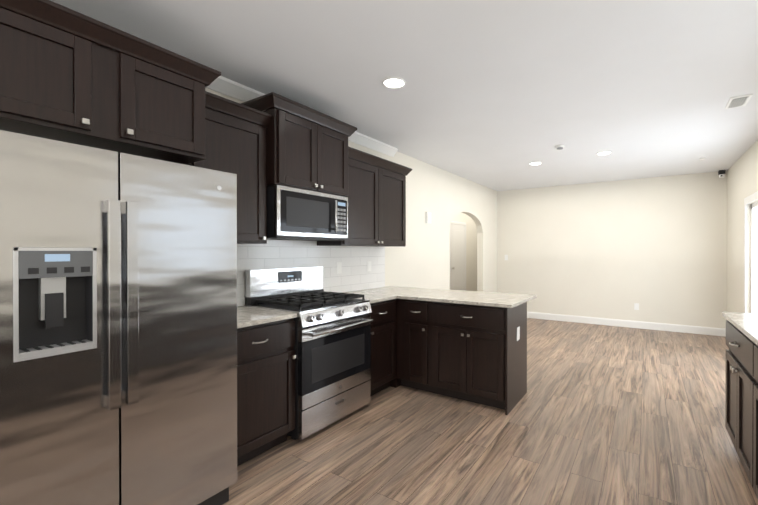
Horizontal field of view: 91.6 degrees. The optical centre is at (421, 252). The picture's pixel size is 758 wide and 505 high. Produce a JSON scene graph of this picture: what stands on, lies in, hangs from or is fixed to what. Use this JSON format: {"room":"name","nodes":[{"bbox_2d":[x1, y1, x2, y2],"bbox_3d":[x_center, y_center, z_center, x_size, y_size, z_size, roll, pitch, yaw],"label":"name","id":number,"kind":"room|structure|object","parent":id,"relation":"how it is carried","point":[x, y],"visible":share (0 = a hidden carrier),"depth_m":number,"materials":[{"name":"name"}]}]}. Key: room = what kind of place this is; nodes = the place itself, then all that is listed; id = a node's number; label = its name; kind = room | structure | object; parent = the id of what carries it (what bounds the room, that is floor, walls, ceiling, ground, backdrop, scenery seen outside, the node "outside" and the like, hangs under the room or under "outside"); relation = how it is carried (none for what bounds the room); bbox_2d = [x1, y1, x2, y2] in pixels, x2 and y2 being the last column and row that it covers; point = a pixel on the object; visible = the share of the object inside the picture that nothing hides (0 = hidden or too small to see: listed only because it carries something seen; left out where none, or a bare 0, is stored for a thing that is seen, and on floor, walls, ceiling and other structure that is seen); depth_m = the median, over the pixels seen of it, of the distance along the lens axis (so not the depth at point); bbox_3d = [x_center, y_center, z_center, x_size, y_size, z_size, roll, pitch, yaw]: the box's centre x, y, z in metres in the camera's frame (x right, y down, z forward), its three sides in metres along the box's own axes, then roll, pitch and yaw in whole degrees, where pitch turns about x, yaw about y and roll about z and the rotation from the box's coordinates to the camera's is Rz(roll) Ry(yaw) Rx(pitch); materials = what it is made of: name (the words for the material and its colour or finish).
{"room":"kitchen","nodes":[
{"label":"kitchen","id":0,"kind":"room"},
{"bbox_2d":[205,88,496,306],"bbox_3d":[-0.786,0.020,4.063,0.120,2.647,9.200,0,0,32],"label":"wall","id":1,"kind":"structure","parent":0,"point":[421,259],"depth_m":5.53,"materials":[{"name":"beige paint"}]},
{"bbox_2d":[0,0,220,163],"bbox_3d":[-1.696,-0.779,1.831,0.666,0.503,1.019,0,0,32],"label":"upper cabinet","id":2,"kind":"object","parent":1,"relation":"attached to","point":[68,75],"visible":1,"depth_m":1.66,"materials":[{"name":"brown wood"}]},
{"bbox_2d":[185,91,270,243],"bbox_3d":[-1.412,-0.540,2.559,0.386,0.946,0.545,0,0,32],"label":"upper cabinet","id":3,"kind":"object","parent":1,"relation":"attached to","point":[235,137],"visible":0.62,"depth_m":2.55,"materials":[{"name":"brown wood"}]},
{"bbox_2d":[241,92,356,196],"bbox_3d":[-1.026,-0.824,3.098,0.476,0.638,0.890,0,0,32],"label":"upper cabinet","id":4,"kind":"object","parent":1,"relation":"attached to","point":[307,148],"visible":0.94,"depth_m":2.89,"materials":[{"name":"brown wood"}]},
{"bbox_2d":[267,185,347,240],"bbox_3d":[-1.028,-0.308,3.110,0.460,0.390,0.750,0,0,32],"label":"microwave","id":5,"kind":"object","parent":4,"relation":"attached to","point":[299,214],"visible":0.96,"depth_m":2.92,"materials":[{"name":"silver metal"}]},
{"bbox_2d":[205,76,397,156],"bbox_3d":[-1.695,-1.249,2.398,0.075,0.095,5.180,0,0,32],"label":"crown molding","id":6,"kind":"structure","parent":1,"relation":"attached to","point":[229,87],"depth_m":2.90,"materials":[{"name":"white"}]},
{"bbox_2d":[237,240,384,306],"bbox_3d":[-1.085,0.153,3.451,0.009,0.531,2.397,0,0,32],"label":"tile backsplash","id":7,"kind":"structure","parent":1,"relation":"attached to","point":[354,275],"depth_m":3.63,"materials":[{"name":"white tile"}]},
{"bbox_2d":[336,262,341,273],"bbox_3d":[-0.861,0.157,3.800,0.006,0.116,0.072,0,0,32],"label":"electrical outlet","id":8,"kind":"object","parent":7,"relation":"attached to","point":[338,267],"visible":1,"depth_m":3.79,"materials":[{"name":"white plastic"}]},
{"bbox_2d":[367,261,370,271],"bbox_3d":[-0.607,0.155,4.212,0.006,0.116,0.072,0,0,32],"label":"electrical outlet","id":9,"kind":"object","parent":7,"relation":"attached to","point":[368,265],"visible":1,"depth_m":4.20,"materials":[{"name":"white plastic"}]},
{"bbox_2d":[317,146,411,246],"bbox_3d":[-0.569,-0.529,3.927,0.386,0.913,1.112,0,0,32],"label":"upper cabinet","id":10,"kind":"object","parent":1,"relation":"attached to","point":[376,201],"visible":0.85,"depth_m":3.77,"materials":[{"name":"brown wood"}]},
{"bbox_2d":[425,212,430,223],"bbox_3d":[0.093,-0.511,5.333,0.039,0.160,0.110,0,0,32],"label":"door chime","id":11,"kind":"object","parent":1,"relation":"attached to","point":[427,217],"visible":1,"depth_m":5.30,"materials":[{"name":"white plastic"}]},
{"bbox_2d":[50,0,757,190],"bbox_3d":[1.009,-1.345,4.579,5.490,0.080,11.970,0,0,32],"label":"ceiling","id":12,"kind":"structure","parent":0,"point":[498,95],"depth_m":2.60,"materials":[{"name":"paint"}]},
{"bbox_2d":[382,77,405,88],"bbox_3d":[-0.212,-1.293,2.784,0.180,0.014,0.180,0,0,32],"label":"recessed light","id":13,"kind":"object","parent":12,"relation":"in","point":[394,82],"visible":1,"depth_m":2.78,"materials":[{"name":"white plastic"}]},
{"bbox_2d":[529,162,541,164],"bbox_3d":[1.655,-1.303,5.341,0.180,0.014,0.180,0,0,32],"label":"recessed light","id":14,"kind":"object","parent":12,"relation":"in","point":[535,163],"visible":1,"depth_m":5.34,"materials":[{"name":"white plastic"}]},
{"bbox_2d":[555,145,563,149],"bbox_3d":[1.680,-1.284,4.455,0.104,0.039,0.104,0,0,32],"label":"smoke detector","id":15,"kind":"object","parent":12,"relation":"attached to","point":[558,147],"visible":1,"depth_m":4.43,"materials":[{"name":"white plastic"}]},
{"bbox_2d":[597,151,611,155],"bbox_3d":[2.377,-1.301,4.781,0.180,0.014,0.180,0,0,32],"label":"recessed light","id":16,"kind":"object","parent":12,"relation":"in","point":[604,153],"visible":1,"depth_m":4.78,"materials":[{"name":"white plastic"}]},
{"bbox_2d":[718,170,725,177],"bbox_3d":[4.764,-1.252,5.812,0.080,0.114,0.080,0,0,32],"label":"security camera","id":17,"kind":"object","parent":12,"relation":"attached to","point":[721,173],"visible":0.98,"depth_m":5.78,"materials":[{"name":"black plastic"}]},
{"bbox_2d":[725,94,752,108],"bbox_3d":[2.710,-1.290,3.137,0.140,0.016,0.270,0,0,32],"label":"ceiling vent","id":18,"kind":"object","parent":12,"relation":"in","point":[738,101],"visible":1,"depth_m":3.11,"materials":[{"name":"white plastic"}]},
{"bbox_2d":[452,213,476,290],"bbox_3d":[0.538,0.002,8.691,0.120,2.647,5.210,0,0,32],"label":"wall","id":19,"kind":"structure","parent":0,"point":[471,256],"depth_m":9.79,"materials":[{"name":"beige paint"}]},
{"bbox_2d":[450,221,465,290],"bbox_3d":[0.916,0.274,9.105,0.085,2.100,0.950,0,0,32],"label":"hall door","id":20,"kind":"structure","parent":19,"relation":"in","point":[457,255],"depth_m":9.10,"materials":[{"name":"white wood"}]},
{"bbox_2d":[222,318,757,504],"bbox_3d":[1.009,1.367,4.589,5.490,0.050,11.970,0,0,32],"label":"floor","id":21,"kind":"structure","parent":0,"point":[605,415],"depth_m":2.60,"materials":[{"name":"brown wood"}]},
{"bbox_2d":[0,130,236,504],"bbox_3d":[-1.567,0.464,1.804,0.862,1.778,0.901,0,0,32],"label":"refrigerator","id":22,"kind":"object","parent":21,"relation":"on","point":[118,328],"visible":1,"depth_m":1.51,"materials":[{"name":"silver metal"}]},
{"bbox_2d":[237,318,295,465],"bbox_3d":[-1.288,0.903,2.498,0.667,0.895,0.558,0,0,32],"label":"base cabinet","id":23,"kind":"object","parent":21,"relation":"on","point":[266,356],"visible":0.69,"depth_m":2.38,"materials":[{"name":"brown wood"}]},
{"bbox_2d":[237,306,296,328],"bbox_3d":[-1.296,0.439,2.503,0.646,0.030,0.560,0,0,32],"label":"countertop","id":24,"kind":"structure","parent":23,"relation":"on","point":[249,316],"depth_m":2.48,"materials":[{"name":"stone"}]},
{"bbox_2d":[245,266,372,439],"bbox_3d":[-0.895,0.741,3.032,0.720,1.215,0.754,0,0,32],"label":"gas range","id":25,"kind":"object","parent":21,"relation":"on","point":[332,347],"visible":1,"depth_m":2.87,"materials":[{"name":"silver metal"}]},
{"bbox_2d":[367,299,395,395],"bbox_3d":[-0.617,0.898,3.588,0.667,0.895,0.473,0,0,32],"label":"base cabinet","id":26,"kind":"object","parent":21,"relation":"on","point":[383,345],"visible":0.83,"depth_m":3.45,"materials":[{"name":"brown wood"}]},
{"bbox_2d":[396,299,526,414],"bbox_3d":[0.362,0.898,3.559,1.143,0.895,0.619,0,0,32],"label":"base cabinet","id":27,"kind":"object","parent":21,"relation":"on","point":[473,353],"visible":0.98,"depth_m":3.29,"materials":[{"name":"brown wood"}]},
{"bbox_2d":[343,286,535,307],"bbox_3d":[0.059,0.435,3.604,1.798,0.030,1.217,0,0,32],"label":"countertop","id":28,"kind":"structure","parent":27,"relation":"on","point":[480,298],"depth_m":3.53,"materials":[{"name":"stone"}]},
{"bbox_2d":[517,326,519,340],"bbox_3d":[0.863,0.722,3.273,0.007,0.116,0.072,0,0,32],"label":"electrical outlet","id":29,"kind":"object","parent":27,"relation":"attached to","point":[518,333],"visible":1,"depth_m":3.26,"materials":[{"name":"white plastic"}]},
{"bbox_2d":[725,320,757,487],"bbox_3d":[2.192,0.904,2.120,0.641,0.895,0.800,0,0,32],"label":"base cabinet","id":30,"kind":"object","parent":21,"relation":"on","point":[740,381],"visible":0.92,"depth_m":2.21,"materials":[{"name":"brown wood"}]},
{"bbox_2d":[753,345,757,498],"bbox_3d":[1.770,0.907,1.435,0.641,0.895,0.800,0,0,32],"label":"base cabinet","id":31,"kind":"object","parent":21,"relation":"on","point":[755,440],"visible":1,"depth_m":1.88,"materials":[{"name":"brown wood"}]},
{"bbox_2d":[722,312,757,345],"bbox_3d":[1.378,0.446,0.773,0.618,0.030,4.025,0,0,32],"label":"countertop","id":32,"kind":"structure","parent":31,"relation":"on","point":[746,324],"depth_m":2.24,"materials":[{"name":"stone"}]},
{"bbox_2d":[497,171,726,328],"bbox_3d":[3.272,0.009,6.895,3.820,2.647,0.120,0,0,32],"label":"wall","id":33,"kind":"structure","parent":0,"point":[655,248],"depth_m":6.61,"materials":[{"name":"beige paint"}]},
{"bbox_2d":[527,312,724,335],"bbox_3d":[3.237,1.271,6.842,3.820,0.125,0.015,0,0,32],"label":"baseboard","id":34,"kind":"structure","parent":33,"relation":"attached to","point":[652,325],"depth_m":6.52,"materials":[{"name":"white wood"}]},
{"bbox_2d":[634,303,638,309],"bbox_3d":[3.808,0.954,6.491,0.072,0.116,0.008,0,0,32],"label":"electrical outlet","id":35,"kind":"object","parent":33,"relation":"attached to","point":[636,306],"visible":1,"depth_m":6.49,"materials":[{"name":"white plastic"}]},
{"bbox_2d":[727,140,757,313],"bbox_3d":[2.568,0.029,1.996,0.120,2.647,9.200,0,0,32],"label":"wall","id":36,"kind":"structure","parent":0,"point":[742,177],"depth_m":5.00,"materials":[{"name":"beige paint"}]},
{"bbox_2d":[744,191,757,313],"bbox_3d":[3.686,0.325,3.846,0.125,2.040,1.970,0,0,32],"label":"door","id":37,"kind":"structure","parent":36,"relation":"in","point":[751,199],"depth_m":4.56,"materials":[{"name":"white wood"}]}
]}

